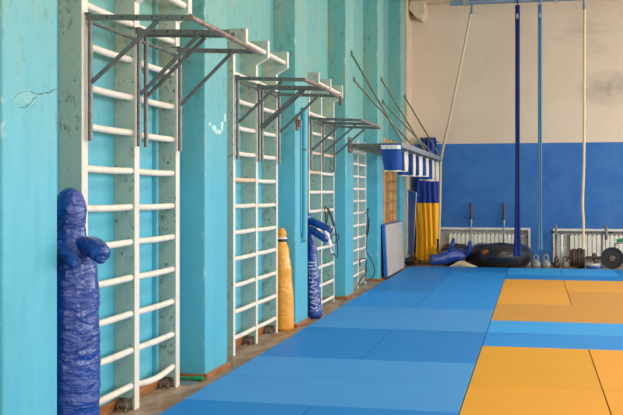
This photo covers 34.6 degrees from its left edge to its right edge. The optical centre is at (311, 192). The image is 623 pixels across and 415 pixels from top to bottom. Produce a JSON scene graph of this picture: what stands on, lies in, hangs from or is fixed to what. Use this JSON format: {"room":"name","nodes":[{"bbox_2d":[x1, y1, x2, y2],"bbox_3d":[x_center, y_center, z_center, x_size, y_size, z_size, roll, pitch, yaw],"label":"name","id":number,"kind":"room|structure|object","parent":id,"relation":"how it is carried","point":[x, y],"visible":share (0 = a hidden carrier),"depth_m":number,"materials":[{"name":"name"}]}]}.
{"room":"sports hall","nodes":[
{"label":"sports hall","id":0,"kind":"room"},
{"bbox_2d":[57,0,387,405],"bbox_3d":[-1.227,-1.340,8.622,0.300,5.760,28.300,0,0,13],"label":"wall","id":1,"kind":"structure","parent":0,"point":[257,16],"depth_m":7.74,"materials":[{"name":"teal paint"}]},
{"bbox_2d":[0,0,56,414],"bbox_3d":[-1.639,-1.340,5.451,0.292,5.760,0.654,0,0,13],"label":"pillar","id":2,"kind":"structure","parent":1,"relation":"attached to","point":[28,28],"depth_m":5.38,"materials":[{"name":"teal paint"}]},
{"bbox_2d":[59,0,191,412],"bbox_3d":[-1.271,-0.030,7.134,0.260,3.140,1.773,0,0,13],"label":"wall bars","id":3,"kind":"object","parent":1,"relation":"attached to","point":[74,168],"visible":0.84,"depth_m":7.11,"materials":[{"name":"grey paint"}]},
{"bbox_2d":[84,12,258,150],"bbox_3d":[-0.913,-0.752,7.044,0.768,0.845,1.695,0,0,13],"label":"bars","id":4,"kind":"object","parent":3,"relation":"attached to","point":[212,32],"visible":1,"depth_m":7.04,"materials":[{"name":"grey paint"}]},
{"bbox_2d":[153,0,157,375],"bbox_3d":[-1.225,-0.630,7.859,0.035,4.140,0.040,0,0,13],"label":"batten","id":5,"kind":"object","parent":1,"relation":"attached to","point":[155,2],"visible":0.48,"depth_m":7.84,"materials":[{"name":"teal paint"}]},
{"bbox_2d":[180,0,229,378],"bbox_3d":[-0.935,-1.340,8.614,0.292,5.760,0.654,0,0,13],"label":"pillar","id":6,"kind":"structure","parent":1,"relation":"attached to","point":[203,155],"depth_m":8.33,"materials":[{"name":"teal paint"}]},
{"bbox_2d":[99,297,323,414],"bbox_3d":[-0.219,1.505,12.420,0.022,0.070,19.848,0,0,13],"label":"baseboard","id":7,"kind":"structure","parent":1,"relation":"attached to","point":[107,408],"depth_m":7.61,"materials":[{"name":"brown wood"}]},
{"bbox_2d":[227,28,288,355],"bbox_3d":[-0.569,-0.005,10.243,0.280,3.090,1.682,0,0,13],"label":"wall bars","id":8,"kind":"object","parent":1,"relation":"attached to","point":[274,63],"visible":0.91,"depth_m":10.21,"materials":[{"name":"grey paint"}]},
{"bbox_2d":[234,75,341,163],"bbox_3d":[-0.202,-0.718,10.250,0.764,0.795,1.826,0,0,13],"label":"bars","id":9,"kind":"object","parent":8,"relation":"attached to","point":[262,124],"visible":1,"depth_m":10.18,"materials":[{"name":"grey paint"}]},
{"bbox_2d":[274,0,309,327],"bbox_3d":[-0.234,-1.340,11.764,0.292,5.760,0.669,0,0,13],"label":"pillar","id":10,"kind":"structure","parent":1,"relation":"attached to","point":[290,16],"depth_m":11.47,"materials":[{"name":"teal paint"}]},
{"bbox_2d":[296,107,307,242],"bbox_3d":[-0.117,-0.209,11.589,0.081,1.582,0.335,0,0,13],"label":"pipe","id":11,"kind":"object","parent":1,"relation":"attached to","point":[302,123],"visible":0.98,"depth_m":11.69,"materials":[{"name":"metal"}]},
{"bbox_2d":[307,72,342,303],"bbox_3d":[0.133,0.010,13.396,0.280,3.060,1.642,0,0,13],"label":"wall bars","id":12,"kind":"object","parent":1,"relation":"attached to","point":[314,176],"visible":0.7,"depth_m":13.35,"materials":[{"name":"grey paint"}]},
{"bbox_2d":[324,206,338,256],"bbox_3d":[0.276,0.533,13.626,0.054,0.725,1.051,0,0,13],"label":"rope","id":13,"kind":"object","parent":12,"relation":"hanging from","point":[328,210],"visible":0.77,"depth_m":13.63,"materials":[{"name":"black rubber"}]},
{"bbox_2d":[307,116,380,171],"bbox_3d":[0.457,-0.632,13.254,0.744,0.665,1.576,0,0,13],"label":"bars","id":14,"kind":"object","parent":12,"relation":"attached to","point":[336,125],"visible":1,"depth_m":13.22,"materials":[{"name":"grey paint"}]},
{"bbox_2d":[328,0,354,298],"bbox_3d":[0.446,-1.340,14.822,0.292,5.760,0.674,0,0,13],"label":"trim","id":15,"kind":"structure","parent":1,"relation":"attached to","point":[340,12],"depth_m":14.52,"materials":[{"name":"teal paint"}]},
{"bbox_2d":[353,140,366,288],"bbox_3d":[0.684,0.345,16.126,0.171,2.390,1.600,0,0,13],"label":"wall bars","id":16,"kind":"object","parent":1,"relation":"attached to","point":[359,157],"visible":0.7,"depth_m":16.19,"materials":[{"name":"paint"}]},
{"bbox_2d":[358,258,366,285],"bbox_3d":[0.832,1.258,16.126,0.057,0.432,0.703,0,0,13],"label":"rope","id":17,"kind":"object","parent":16,"relation":"hanging from","point":[361,258],"visible":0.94,"depth_m":16.00,"materials":[{"name":"black rubber"}]},
{"bbox_2d":[364,208,374,280],"bbox_3d":[0.950,0.855,16.609,0.054,1.223,1.038,0,0,13],"label":"rope","id":18,"kind":"object","parent":16,"relation":"hanging from","point":[367,226],"visible":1,"depth_m":16.45,"materials":[{"name":"black rubber"}]},
{"bbox_2d":[363,0,384,280],"bbox_3d":[1.108,-1.340,17.799,0.292,5.760,0.674,0,0,13],"label":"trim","id":19,"kind":"structure","parent":1,"relation":"attached to","point":[372,9],"depth_m":17.50,"materials":[{"name":"teal paint"}]},
{"bbox_2d":[383,137,395,273],"bbox_3d":[1.484,0.245,19.688,0.186,2.590,1.580,0,0,13],"label":"wall bars","id":20,"kind":"object","parent":1,"relation":"attached to","point":[389,178],"visible":0.4,"depth_m":19.73,"materials":[{"name":"orange wood"}]},
{"bbox_2d":[348,51,441,160],"bbox_3d":[1.629,-1.360,17.763,0.810,1.520,6.585,0,0,13],"label":"steel framework","id":21,"kind":"object","parent":1,"relation":"attached to","point":[374,148],"visible":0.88,"depth_m":15.85,"materials":[{"name":"grey paint"}]},
{"bbox_2d":[380,143,401,171],"bbox_3d":[1.155,-0.519,14.523,0.319,0.419,0.124,0,0,13],"label":"banner","id":22,"kind":"object","parent":21,"relation":"hanging from","point":[391,153],"visible":1,"depth_m":14.49,"materials":[{"name":"blue fabric"}]},
{"bbox_2d":[401,150,407,171],"bbox_3d":[1.333,-0.495,15.537,0.361,0.327,0.106,0,0,-1],"label":"banner","id":23,"kind":"object","parent":21,"relation":"hanging from","point":[404,153],"visible":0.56,"depth_m":15.52,"materials":[{"name":"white fabric"}]},
{"bbox_2d":[398,153,415,175],"bbox_3d":[1.550,-0.469,16.510,0.361,0.381,0.104,0,0,-2],"label":"banner","id":24,"kind":"object","parent":21,"relation":"hanging from","point":[411,156],"visible":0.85,"depth_m":16.50,"materials":[{"name":"blue fabric"}]},
{"bbox_2d":[416,155,422,175],"bbox_3d":[1.780,-0.475,17.528,0.362,0.369,0.123,0,0,-3],"label":"banner","id":25,"kind":"object","parent":21,"relation":"hanging from","point":[419,161],"visible":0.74,"depth_m":17.51,"materials":[{"name":"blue fabric"}]},
{"bbox_2d":[413,157,428,176],"bbox_3d":[2.014,-0.480,18.562,0.370,0.358,0.128,0,0,-6],"label":"banner","id":26,"kind":"object","parent":21,"relation":"hanging from","point":[425,159],"visible":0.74,"depth_m":18.55,"materials":[{"name":"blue fabric"}]},
{"bbox_2d":[420,159,434,179],"bbox_3d":[2.243,-0.454,19.674,0.345,0.411,0.117,0,0,13],"label":"banner","id":27,"kind":"object","parent":21,"relation":"hanging from","point":[431,161],"visible":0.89,"depth_m":19.62,"materials":[{"name":"blue fabric"}]},
{"bbox_2d":[425,161,438,180],"bbox_3d":[2.452,-0.450,20.561,0.362,0.418,0.107,0,0,-2],"label":"banner","id":28,"kind":"object","parent":21,"relation":"hanging from","point":[436,163],"visible":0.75,"depth_m":20.55,"materials":[{"name":"grey fabric"}]},
{"bbox_2d":[388,0,405,266],"bbox_3d":[1.784,-1.340,20.835,0.292,5.760,0.694,0,0,13],"label":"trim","id":29,"kind":"structure","parent":1,"relation":"attached to","point":[396,8],"depth_m":20.53,"materials":[{"name":"teal paint"}]},
{"bbox_2d":[405,0,411,260],"bbox_3d":[1.972,-1.390,21.638,0.290,5.660,0.900,0,0,13],"label":"trim","id":30,"kind":"structure","parent":1,"relation":"attached to","point":[408,15],"depth_m":21.30,"materials":[{"name":"beige paint"}]},
{"bbox_2d":[107,262,622,414],"bbox_3d":[4.716,1.640,7.198,12.520,0.200,28.700,0,0,13],"label":"floor","id":31,"kind":"structure","parent":0,"point":[156,401],"depth_m":9.42,"materials":[{"name":"brown wood"}]},
{"bbox_2d":[57,187,110,414],"bbox_3d":[-1.407,0.756,5.900,0.360,1.578,0.549,0,0,-23],"label":"grappling dummy","id":32,"kind":"object","parent":31,"relation":"on","point":[78,254],"visible":0.76,"depth_m":5.84,"materials":[{"name":"blue plastic"}]},
{"bbox_2d":[179,381,198,385],"bbox_3d":[-1.032,1.534,8.072,0.200,0.011,0.170,0,0,13],"label":"floor plate","id":33,"kind":"object","parent":31,"relation":"on","point":[182,383],"visible":0.56,"depth_m":8.04,"materials":[{"name":"metal"}]},
{"bbox_2d":[180,376,204,380],"bbox_3d":[-0.978,1.521,8.208,0.205,0.043,0.042,0,0,13],"label":"handle","id":34,"kind":"object","parent":31,"relation":"on","point":[194,378],"visible":0.98,"depth_m":8.19,"materials":[{"name":"green plastic"}]},
{"bbox_2d":[158,399,310,414],"bbox_3d":[-0.681,1.520,6.196,0.952,0.040,1.992,0,0,13],"label":"mat","id":35,"kind":"object","parent":31,"relation":"on","point":[184,407],"visible":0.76,"depth_m":6.96,"materials":[{"name":"blue plastic"}]},
{"bbox_2d":[278,228,293,330],"bbox_3d":[-0.317,0.964,11.237,0.242,1.152,0.237,0,0,9],"label":"bag","id":36,"kind":"object","parent":31,"relation":"on","point":[285,288],"visible":0.73,"depth_m":11.14,"materials":[{"name":"leather"}]},
{"bbox_2d":[307,211,332,318],"bbox_3d":[0.052,0.875,12.233,0.221,1.330,0.494,0,0,-32],"label":"grappling dummy","id":37,"kind":"object","parent":31,"relation":"on","point":[314,306],"visible":0.77,"depth_m":12.22,"materials":[{"name":"blue plastic"}]},
{"bbox_2d":[258,327,390,358],"bbox_3d":[0.194,1.520,10.125,0.952,0.040,2.042,0,0,13],"label":"mat","id":38,"kind":"object","parent":31,"relation":"on","point":[310,342],"visible":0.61,"depth_m":9.97,"materials":[{"name":"blue plastic"}]},
{"bbox_2d":[186,375,467,414],"bbox_3d":[0.148,1.520,7.548,1.982,0.040,0.992,0,0,13],"label":"mat","id":39,"kind":"object","parent":31,"relation":"on","point":[230,388],"visible":0.82,"depth_m":7.48,"materials":[{"name":"blue plastic"}]},
{"bbox_2d":[226,356,474,386],"bbox_3d":[0.365,1.520,8.524,1.982,0.040,0.992,0,0,13],"label":"mat","id":40,"kind":"object","parent":31,"relation":"on","point":[264,366],"visible":0.81,"depth_m":8.45,"materials":[{"name":"blue plastic"}]},
{"bbox_2d":[304,406,457,414],"bbox_3d":[0.291,1.520,5.980,1.022,0.040,1.992,0,0,13],"label":"mat","id":41,"kind":"object","parent":31,"relation":"on","point":[314,410],"visible":1,"depth_m":6.87,"materials":[{"name":"blue plastic"}]},
{"bbox_2d":[343,291,428,307],"bbox_3d":[1.089,1.520,14.151,0.952,0.040,2.092,0,0,13],"label":"mat","id":42,"kind":"object","parent":31,"relation":"on","point":[369,298],"visible":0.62,"depth_m":14.08,"materials":[{"name":"blue plastic"}]},
{"bbox_2d":[382,221,403,276],"bbox_3d":[1.553,1.028,18.899,0.112,0.945,2.330,0,0,13],"label":"mat","id":43,"kind":"object","parent":31,"relation":"on","point":[392,232],"visible":1,"depth_m":18.53,"materials":[{"name":"grey plastic"}]},
{"bbox_2d":[308,316,489,333],"bbox_3d":[1.030,1.520,11.511,1.982,0.040,1.012,0,0,13],"label":"mat","id":44,"kind":"object","parent":31,"relation":"on","point":[327,321],"visible":0.7,"depth_m":11.49,"materials":[{"name":"blue plastic"}]},
{"bbox_2d":[369,280,441,292],"bbox_3d":[1.535,1.520,16.152,0.952,0.040,1.992,0,0,13],"label":"mat","id":45,"kind":"object","parent":31,"relation":"on","point":[388,285],"visible":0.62,"depth_m":16.04,"materials":[{"name":"blue plastic"}]},
{"bbox_2d":[326,306,493,321],"bbox_3d":[1.252,1.520,12.512,1.982,0.040,1.022,0,0,13],"label":"mat","id":46,"kind":"object","parent":31,"relation":"on","point":[462,314],"visible":0.74,"depth_m":12.45,"materials":[{"name":"blue plastic"}]},
{"bbox_2d":[406,190,416,265],"bbox_3d":[2.134,0.733,21.346,0.193,1.613,0.500,0,0,13],"label":"panel","id":47,"kind":"object","parent":31,"relation":"on","point":[411,195],"visible":1,"depth_m":21.32,"materials":[{"name":"metal"}]},
{"bbox_2d":[387,271,450,280],"bbox_3d":[1.969,1.520,18.105,0.952,0.040,1.992,0,0,13],"label":"mat","id":48,"kind":"object","parent":31,"relation":"on","point":[403,275],"visible":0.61,"depth_m":17.96,"materials":[{"name":"blue plastic"}]},
{"bbox_2d":[362,329,485,365],"bbox_3d":[1.165,1.520,9.909,1.022,0.040,2.042,0,0,13],"label":"mat","id":49,"kind":"object","parent":31,"relation":"on","point":[398,344],"visible":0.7,"depth_m":9.77,"materials":[{"name":"blue plastic"}]},
{"bbox_2d":[415,137,439,263],"bbox_3d":[2.544,0.160,21.646,0.443,2.740,0.614,0,0,-37],"label":"flag","id":50,"kind":"object","parent":31,"relation":"on","point":[427,205],"visible":0.59,"depth_m":21.60,"materials":[{"name":"yellow fabric"}]},
{"bbox_2d":[429,238,471,265],"bbox_3d":[2.849,1.206,20.568,0.864,0.584,0.351,0,0,-2],"label":"grappling dummy","id":51,"kind":"object","parent":31,"relation":"on","point":[450,255],"visible":0.99,"depth_m":20.45,"materials":[{"name":"blue plastic"}]},
{"bbox_2d":[440,243,469,265],"bbox_3d":[3.062,1.310,21.311,0.662,0.464,0.660,0,0,13],"label":"tube","id":52,"kind":"object","parent":31,"relation":"on","point":[444,247],"visible":0.36,"depth_m":21.11,"materials":[{"name":"black rubber"}]},
{"bbox_2d":[403,266,507,273],"bbox_3d":[2.836,1.520,19.628,1.982,0.040,1.342,0,0,13],"label":"mat","id":53,"kind":"object","parent":31,"relation":"on","point":[410,268],"visible":0.65,"depth_m":19.61,"materials":[{"name":"blue plastic"}]},
{"bbox_2d":[449,260,476,266],"bbox_3d":[3.087,1.435,20.345,0.554,0.138,0.195,0,0,13],"label":"net","id":54,"kind":"object","parent":53,"relation":"on","point":[458,262],"visible":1,"depth_m":20.30,"materials":[{"name":"beige fabric"}]},
{"bbox_2d":[415,293,498,309],"bbox_3d":[2.061,1.520,13.935,1.022,0.040,2.092,0,0,13],"label":"mat","id":55,"kind":"object","parent":31,"relation":"on","point":[465,301],"visible":0.77,"depth_m":13.82,"materials":[{"name":"blue plastic"}]},
{"bbox_2d":[430,281,502,294],"bbox_3d":[2.506,1.520,15.936,1.022,0.040,1.992,0,0,13],"label":"mat","id":56,"kind":"object","parent":31,"relation":"on","point":[444,286],"visible":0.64,"depth_m":15.87,"materials":[{"name":"blue plastic"}]},
{"bbox_2d":[469,202,472,263],"bbox_3d":[3.467,0.873,21.695,0.100,1.335,0.100,0,0,13],"label":"bar","id":57,"kind":"object","parent":31,"relation":"on","point":[471,217],"visible":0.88,"depth_m":21.68,"materials":[{"name":"metal"}]},
{"bbox_2d":[443,272,505,282],"bbox_3d":[2.940,1.520,17.888,1.022,0.040,1.992,0,0,13],"label":"mat","id":58,"kind":"object","parent":31,"relation":"on","point":[453,276],"visible":0.65,"depth_m":17.75,"materials":[{"name":"blue plastic"}]},
{"bbox_2d":[468,242,531,267],"bbox_3d":[3.919,1.295,20.790,1.313,0.494,1.310,0,0,13],"label":"tube","id":59,"kind":"object","parent":31,"relation":"on","point":[500,254],"visible":0.94,"depth_m":20.29,"materials":[{"name":"black rubber"}]},
{"bbox_2d":[502,203,505,242],"bbox_3d":[4.147,0.873,21.544,0.100,1.335,0.100,0,0,13],"label":"bar","id":60,"kind":"object","parent":31,"relation":"on","point":[503,218],"visible":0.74,"depth_m":21.53,"materials":[{"name":"metal"}]},
{"bbox_2d":[501,279,565,290],"bbox_3d":[3.633,1.520,16.351,0.982,0.040,1.992,0,0,13],"label":"mat","id":61,"kind":"object","parent":31,"relation":"on","point":[509,284],"visible":0.77,"depth_m":16.22,"materials":[{"name":"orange plastic"}]},
{"bbox_2d":[497,290,570,304],"bbox_3d":[3.207,1.520,14.438,0.982,0.040,1.912,0,0,13],"label":"mat","id":62,"kind":"object","parent":31,"relation":"on","point":[506,296],"visible":0.74,"depth_m":14.35,"materials":[{"name":"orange plastic"}]},
{"bbox_2d":[506,268,561,274],"bbox_3d":[4.257,1.520,19.132,0.992,0.040,1.692,0,0,13],"label":"mat","id":63,"kind":"object","parent":31,"relation":"on","point":[511,271],"visible":0.75,"depth_m":19.11,"materials":[{"name":"blue plastic"}]},
{"bbox_2d":[459,385,609,414],"bbox_3d":[1.507,1.520,6.749,1.002,0.040,1.962,0,0,13],"label":"mat","id":64,"kind":"object","parent":31,"relation":"on","point":[479,400],"visible":1,"depth_m":7.20,"materials":[{"name":"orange plastic"}]},
{"bbox_2d":[469,346,601,390],"bbox_3d":[1.943,1.520,8.711,1.002,0.040,2.042,0,0,13],"label":"mat","id":65,"kind":"object","parent":31,"relation":"on","point":[555,368],"visible":0.76,"depth_m":8.55,"materials":[{"name":"plastic"}]},
{"bbox_2d":[531,254,540,267],"bbox_3d":[4.552,1.390,20.296,0.196,0.301,0.196,0,0,13],"label":"kettlebell","id":66,"kind":"object","parent":31,"relation":"on","point":[535,263],"visible":0.9,"depth_m":20.24,"materials":[{"name":"grey metal"}]},
{"bbox_2d":[541,254,550,267],"bbox_3d":[4.757,1.390,20.302,0.196,0.301,0.196,0,0,13],"label":"kettlebell","id":67,"kind":"object","parent":31,"relation":"on","point":[545,263],"visible":0.88,"depth_m":20.25,"materials":[{"name":"grey metal"}]},
{"bbox_2d":[482,332,622,350],"bbox_3d":[2.768,1.520,10.090,2.012,0.040,0.992,0,0,13],"label":"mat","id":68,"kind":"object","parent":31,"relation":"on","point":[565,341],"visible":0.76,"depth_m":10.10,"materials":[{"name":"blue plastic"}]},
{"bbox_2d":[487,320,622,335],"bbox_3d":[2.987,1.520,11.076,2.012,0.040,1.012,0,0,13],"label":"mat","id":69,"kind":"object","parent":31,"relation":"on","point":[605,329],"visible":0.74,"depth_m":11.07,"materials":[{"name":"blue plastic"}]},
{"bbox_2d":[553,256,559,267],"bbox_3d":[5.034,1.420,20.547,0.157,0.241,0.157,0,0,13],"label":"kettlebell","id":70,"kind":"object","parent":31,"relation":"on","point":[556,264],"visible":1,"depth_m":20.50,"materials":[{"name":"brown paint"}]},
{"bbox_2d":[491,311,622,323],"bbox_3d":[3.199,1.520,12.027,2.012,0.040,0.922,0,0,13],"label":"mat","id":71,"kind":"object","parent":31,"relation":"on","point":[497,315],"visible":0.76,"depth_m":12.05,"materials":[{"name":"orange plastic"}]},
{"bbox_2d":[494,303,622,313],"bbox_3d":[3.401,1.520,12.935,2.012,0.040,0.922,0,0,13],"label":"mat","id":72,"kind":"object","parent":31,"relation":"on","point":[587,309],"visible":0.74,"depth_m":12.99,"materials":[{"name":"orange plastic"}]},
{"bbox_2d":[556,234,566,261],"bbox_3d":[5.381,1.180,21.520,0.220,0.600,0.050,0,0,13],"label":"radiator","id":73,"kind":"object","parent":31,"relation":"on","point":[558,235],"visible":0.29,"depth_m":21.50,"materials":[{"name":"metal"}]},
{"bbox_2d":[505,275,622,280],"bbox_3d":[4.462,1.520,17.704,2.012,0.040,0.992,0,0,13],"label":"mat","id":74,"kind":"object","parent":31,"relation":"on","point":[529,277],"visible":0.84,"depth_m":17.75,"materials":[{"name":"blue plastic"}]},
{"bbox_2d":[561,256,568,267],"bbox_3d":[5.196,1.417,20.480,0.161,0.247,0.161,0,0,13],"label":"kettlebell","id":75,"kind":"object","parent":31,"relation":"on","point":[565,264],"visible":1,"depth_m":20.43,"materials":[{"name":"grey metal"}]},
{"bbox_2d":[570,250,571,265],"bbox_3d":[5.328,1.333,20.533,0.046,0.340,0.340,0,0,13],"label":"weight plate","id":76,"kind":"object","parent":31,"relation":"on","point":[570,250],"visible":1,"depth_m":20.39,"materials":[{"name":"brown paint"}]},
{"bbox_2d":[572,248,574,266],"bbox_3d":[5.375,1.333,20.523,0.046,0.390,0.390,0,0,13],"label":"weight plate","id":77,"kind":"object","parent":31,"relation":"on","point":[573,249],"visible":0.97,"depth_m":20.39,"materials":[{"name":"brown paint"}]},
{"bbox_2d":[575,249,577,266],"bbox_3d":[5.425,1.333,20.511,0.046,0.380,0.380,0,0,13],"label":"weight plate","id":78,"kind":"object","parent":31,"relation":"on","point":[576,255],"visible":0.92,"depth_m":20.34,"materials":[{"name":"brown paint"}]},
{"bbox_2d":[577,248,579,267],"bbox_3d":[5.476,1.333,20.500,0.046,0.410,0.410,0,0,13],"label":"weight plate","id":79,"kind":"object","parent":31,"relation":"on","point":[578,249],"visible":0.94,"depth_m":20.35,"materials":[{"name":"brown paint"}]},
{"bbox_2d":[568,257,600,258],"bbox_3d":[5.608,1.330,20.471,0.692,0.044,0.044,0,0,13],"label":"bar","id":80,"kind":"object","parent":79,"relation":"on","point":[568,257],"visible":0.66,"depth_m":20.43,"materials":[{"name":"brown paint"}]},
{"bbox_2d":[592,253,597,262],"bbox_3d":[5.833,1.340,20.574,0.089,0.216,0.220,0,0,39],"label":"weight plate","id":81,"kind":"object","parent":80,"relation":"on","point":[593,254],"visible":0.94,"depth_m":20.56,"materials":[{"name":"brown paint"}]},
{"bbox_2d":[580,248,582,267],"bbox_3d":[5.522,1.333,20.490,0.046,0.410,0.410,0,0,13],"label":"weight plate","id":82,"kind":"object","parent":31,"relation":"on","point":[581,252],"visible":0.88,"depth_m":20.31,"materials":[{"name":"black metal"}]},
{"bbox_2d":[560,231,605,267],"bbox_3d":[5.603,1.162,20.728,1.097,0.756,0.120,0,0,13],"label":"rack","id":83,"kind":"object","parent":31,"relation":"on","point":[561,232],"visible":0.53,"depth_m":20.79,"materials":[{"name":"white metal"}]},
{"bbox_2d":[551,231,622,233],"bbox_3d":[6.019,0.814,20.635,2.105,0.044,0.044,0,0,13],"label":"barbell","id":84,"kind":"object","parent":83,"relation":"on","point":[609,232],"visible":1,"depth_m":20.73,"materials":[{"name":"grey paint"}]},
{"bbox_2d":[604,225,607,239],"bbox_3d":[6.074,0.814,20.623,0.045,0.310,0.310,0,0,13],"label":"weight plate","id":85,"kind":"object","parent":84,"relation":"on","point":[605,227],"visible":1,"depth_m":20.50,"materials":[{"name":"grey metal"}]},
{"bbox_2d":[582,248,584,267],"bbox_3d":[5.568,1.333,20.480,0.046,0.410,0.410,0,0,13],"label":"weight plate","id":86,"kind":"object","parent":31,"relation":"on","point":[583,250],"visible":0.81,"depth_m":20.32,"materials":[{"name":"brown paint"}]},
{"bbox_2d":[560,269,618,275],"bbox_3d":[5.243,1.520,18.913,1.012,0.040,1.692,0,0,13],"label":"mat","id":87,"kind":"object","parent":31,"relation":"on","point":[565,272],"visible":0.75,"depth_m":18.87,"materials":[{"name":"blue plastic"}]},
{"bbox_2d":[563,280,622,291],"bbox_3d":[4.619,1.520,16.132,1.022,0.040,1.992,0,0,13],"label":"mat","id":88,"kind":"object","parent":31,"relation":"on","point":[570,285],"visible":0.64,"depth_m":16.04,"materials":[{"name":"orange plastic"}]},
{"bbox_2d":[586,266,601,268],"bbox_3d":[5.705,1.492,20.193,0.330,0.045,0.330,0,0,13],"label":"weight plate","id":89,"kind":"object","parent":31,"relation":"on","point":[592,267],"visible":0.91,"depth_m":20.05,"materials":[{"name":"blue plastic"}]},
{"bbox_2d":[586,263,600,265],"bbox_3d":[5.695,1.445,20.195,0.300,0.045,0.300,0,0,13],"label":"weight plate","id":90,"kind":"object","parent":89,"relation":"on","point":[587,264],"visible":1,"depth_m":20.09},
{"bbox_2d":[567,291,622,305],"bbox_3d":[4.193,1.520,14.219,1.022,0.040,1.912,0,0,13],"label":"mat","id":91,"kind":"object","parent":31,"relation":"on","point":[576,298],"visible":0.71,"depth_m":14.22,"materials":[{"name":"orange plastic"}]},
{"bbox_2d":[589,349,622,391],"bbox_3d":[2.929,1.520,8.492,1.002,0.040,2.042,0,0,13],"label":"mat","id":92,"kind":"object","parent":31,"relation":"on","point":[608,364],"visible":0.85,"depth_m":8.60,"materials":[{"name":"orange plastic"}]},
{"bbox_2d":[601,247,622,268],"bbox_3d":[6.020,1.305,20.013,0.444,0.444,0.090,0,0,19],"label":"weight plate","id":93,"kind":"object","parent":31,"relation":"on","point":[611,257],"visible":0.98,"depth_m":20.00,"materials":[{"name":"black rubber"}]},
{"bbox_2d":[603,391,622,414],"bbox_3d":[2.493,1.520,6.529,1.002,0.040,1.962,0,0,13],"label":"mat","id":94,"kind":"object","parent":31,"relation":"on","point":[614,399],"visible":0.96,"depth_m":7.20,"materials":[{"name":"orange plastic"}]},
{"bbox_2d":[614,269,622,278],"bbox_3d":[6.110,1.520,18.207,0.972,0.040,2.692,0,0,13],"label":"mat","id":95,"kind":"object","parent":31,"relation":"on","point":[619,272],"visible":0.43,"depth_m":18.87,"materials":[{"name":"blue plastic"}]},
{"bbox_2d":[614,238,622,247],"bbox_3d":[6.440,1.230,20.490,0.470,0.621,0.072,0,0,13],"label":"stand","id":96,"kind":"object","parent":31,"relation":"on","point":[620,240],"visible":0.53,"depth_m":20.50,"materials":[{"name":"metal"}]},
{"bbox_2d":[405,0,622,264],"bbox_3d":[7.794,-1.340,21.033,12.520,5.760,0.453,0,0,13],"label":"wall","id":97,"kind":"structure","parent":0,"point":[478,160],"depth_m":21.52,"materials":[{"name":"paint"}]},
{"bbox_2d":[409,0,427,22],"bbox_3d":[2.321,-3.930,21.714,0.340,0.380,0.600,0,0,13],"label":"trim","id":98,"kind":"structure","parent":97,"relation":"attached to","point":[418,9],"depth_m":21.43,"materials":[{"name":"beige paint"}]},
{"bbox_2d":[410,0,454,4],"bbox_3d":[7.848,-4.170,20.561,11.610,0.100,0.450,0,0,13],"label":"trim","id":99,"kind":"structure","parent":97,"relation":"attached to","point":[428,2],"depth_m":21.63,"materials":[{"name":"beige paint"}]},
{"bbox_2d":[418,227,529,264],"bbox_3d":[3.538,1.145,21.843,2.427,0.790,0.220,0,0,13],"label":"trim","id":100,"kind":"structure","parent":97,"relation":"attached to","point":[442,228],"depth_m":21.70,"materials":[{"name":"white paint"}]},
{"bbox_2d":[449,233,525,245],"bbox_3d":[3.832,1.145,21.778,1.673,0.530,0.124,0,0,13],"label":"radiator","id":101,"kind":"object","parent":97,"relation":"attached to","point":[460,239],"visible":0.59,"depth_m":21.75,"materials":[{"name":"white metal"}]},
{"bbox_2d":[553,228,622,261],"bbox_3d":[6.769,1.150,21.124,3.252,0.780,0.220,0,0,13],"label":"trim","id":102,"kind":"structure","parent":97,"relation":"attached to","point":[558,229],"depth_m":21.31,"materials":[{"name":"white paint"}]},
{"bbox_2d":[570,234,622,256],"bbox_3d":[6.794,1.145,21.119,2.593,0.530,0.124,0,0,13],"label":"radiator","id":103,"kind":"object","parent":97,"relation":"attached to","point":[591,239],"visible":0.57,"depth_m":21.23,"materials":[{"name":"white metal"}]},
{"bbox_2d":[421,230,622,264],"bbox_3d":[5.407,1.140,21.673,6.159,0.800,0.220,0,0,13],"label":"wall","id":104,"kind":"structure","parent":0,"point":[444,234],"depth_m":21.75,"materials":[{"name":"paint"}]},
{"bbox_3d":[4.716,-4.320,7.198,12.520,0.200,28.700,0,0,13],"label":"ceiling","id":105,"kind":"structure","parent":0,"visible":0},
{"bbox_2d":[450,0,577,5],"bbox_3d":[5.461,-3.924,18.762,6.289,0.592,0.110,0,0,13],"label":"pipe","id":106,"kind":"object","parent":105,"relation":"hanging from","point":[456,2],"visible":1,"depth_m":19.17,"materials":[{"name":"metal"}]},
{"bbox_2d":[437,5,473,251],"bbox_3d":[2.891,-1.203,20.032,0.116,4.870,1.624,0,0,-18],"label":"rope","id":107,"kind":"object","parent":106,"relation":"hanging from","point":[472,6],"visible":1,"depth_m":20.37,"materials":[{"name":"beige fabric"}]},
{"bbox_2d":[513,0,521,256],"bbox_3d":[3.949,-1.277,19.076,0.140,4.972,0.176,0,0,38],"label":"strap","id":108,"kind":"object","parent":106,"relation":"hanging from","point":[517,251],"visible":1,"depth_m":19.03,"materials":[{"name":"fabric"}]},
{"bbox_2d":[537,0,542,249],"bbox_3d":[4.342,-1.346,19.003,0.099,4.833,0.184,0,0,13],"label":"strap","id":109,"kind":"object","parent":106,"relation":"hanging from","point":[539,246],"visible":1,"depth_m":18.94,"materials":[{"name":"fabric"}]},
{"bbox_2d":[581,0,585,248],"bbox_3d":[5.128,-1.286,18.838,0.099,4.682,0.071,0,0,20],"label":"rope","id":110,"kind":"object","parent":106,"relation":"hanging from","point":[584,1],"visible":1,"depth_m":18.81,"materials":[{"name":"beige fabric"}]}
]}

